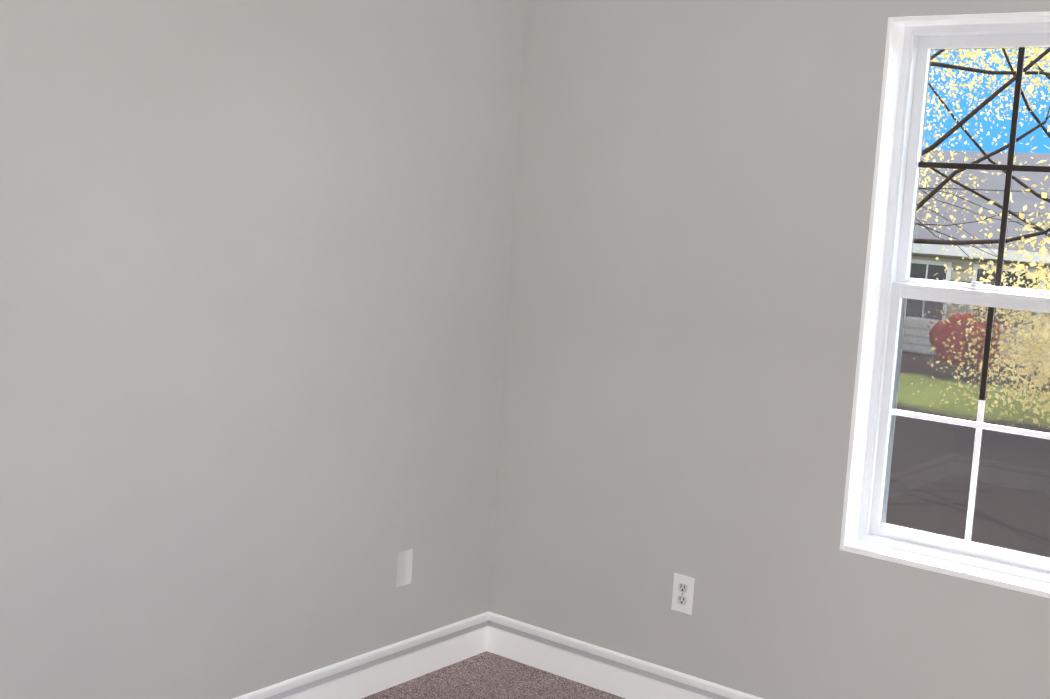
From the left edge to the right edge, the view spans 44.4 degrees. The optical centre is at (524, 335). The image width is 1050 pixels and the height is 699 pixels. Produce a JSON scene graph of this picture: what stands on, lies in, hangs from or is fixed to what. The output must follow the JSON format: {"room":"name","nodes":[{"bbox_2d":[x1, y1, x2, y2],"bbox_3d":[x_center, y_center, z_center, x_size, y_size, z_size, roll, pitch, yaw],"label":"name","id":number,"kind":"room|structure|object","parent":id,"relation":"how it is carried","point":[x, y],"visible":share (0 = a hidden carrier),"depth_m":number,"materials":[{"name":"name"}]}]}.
{"room":"empty room","nodes":[
{"label":"empty room","id":0,"kind":"room"},
{"bbox_2d":[0,0,525,698],"bbox_3d":[-1.468,-0.025,2.712,0.200,2.440,4.750,8,8,37],"label":"wall","id":1,"kind":"structure","parent":0,"point":[254,270],"depth_m":3.48,"materials":[{"name":"grey paint"}]},
{"bbox_2d":[233,612,488,698],"bbox_3d":[-1.456,1.131,2.772,0.015,0.135,4.350,8,8,37],"label":"baseboard","id":2,"kind":"structure","parent":1,"relation":"attached to","point":[374,671],"depth_m":4.08,"materials":[{"name":"white wood"}]},
{"bbox_2d":[396,549,412,586],"bbox_3d":[-0.387,0.742,4.112,0.007,0.115,0.070,8,8,37],"label":"blank wall plate","id":3,"kind":"object","parent":1,"relation":"attached to","point":[407,553],"visible":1,"depth_m":4.11,"materials":[{"name":"grey plastic"}]},
{"bbox_2d":[361,651,625,698],"bbox_3d":[0.089,1.456,1.594,4.350,0.060,4.750,8,8,37],"label":"floor","id":4,"kind":"structure","parent":0,"point":[486,675],"depth_m":4.18,"materials":[{"name":"carpet"}]},
{"bbox_2d":[489,0,1049,698],"bbox_3d":[1.560,0.108,3.256,3.950,2.440,0.200,8,8,37],"label":"wall","id":5,"kind":"structure","parent":0,"point":[691,206],"depth_m":3.90,"materials":[{"name":"grey paint"}]},
{"bbox_2d":[487,611,762,698],"bbox_3d":[1.421,1.257,3.295,3.950,0.135,0.015,8,8,37],"label":"baseboard","id":6,"kind":"structure","parent":5,"relation":"attached to","point":[606,670],"depth_m":4.20,"materials":[{"name":"white wood"}]},
{"bbox_2d":[671,573,694,614],"bbox_3d":[0.489,0.802,3.994,0.070,0.115,0.007,8,8,37],"label":"electrical outlet","id":7,"kind":"object","parent":5,"relation":"attached to","point":[683,591],"visible":1,"depth_m":3.99,"materials":[{"name":"white plastic"}]},
{"bbox_2d":[840,11,1049,597],"bbox_3d":[1.323,-0.079,3.362,0.885,1.490,0.103,8,8,37],"label":"window casing","id":8,"kind":"structure","parent":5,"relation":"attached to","point":[850,542],"depth_m":3.58,"materials":[{"name":"white wood"}]},
{"bbox_2d":[857,22,1049,582],"bbox_3d":[1.385,-0.086,3.441,0.861,1.462,0.122,8,8,37],"label":"double-hung window","id":9,"kind":"structure","parent":5,"relation":"in","point":[957,462],"depth_m":3.56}
]}

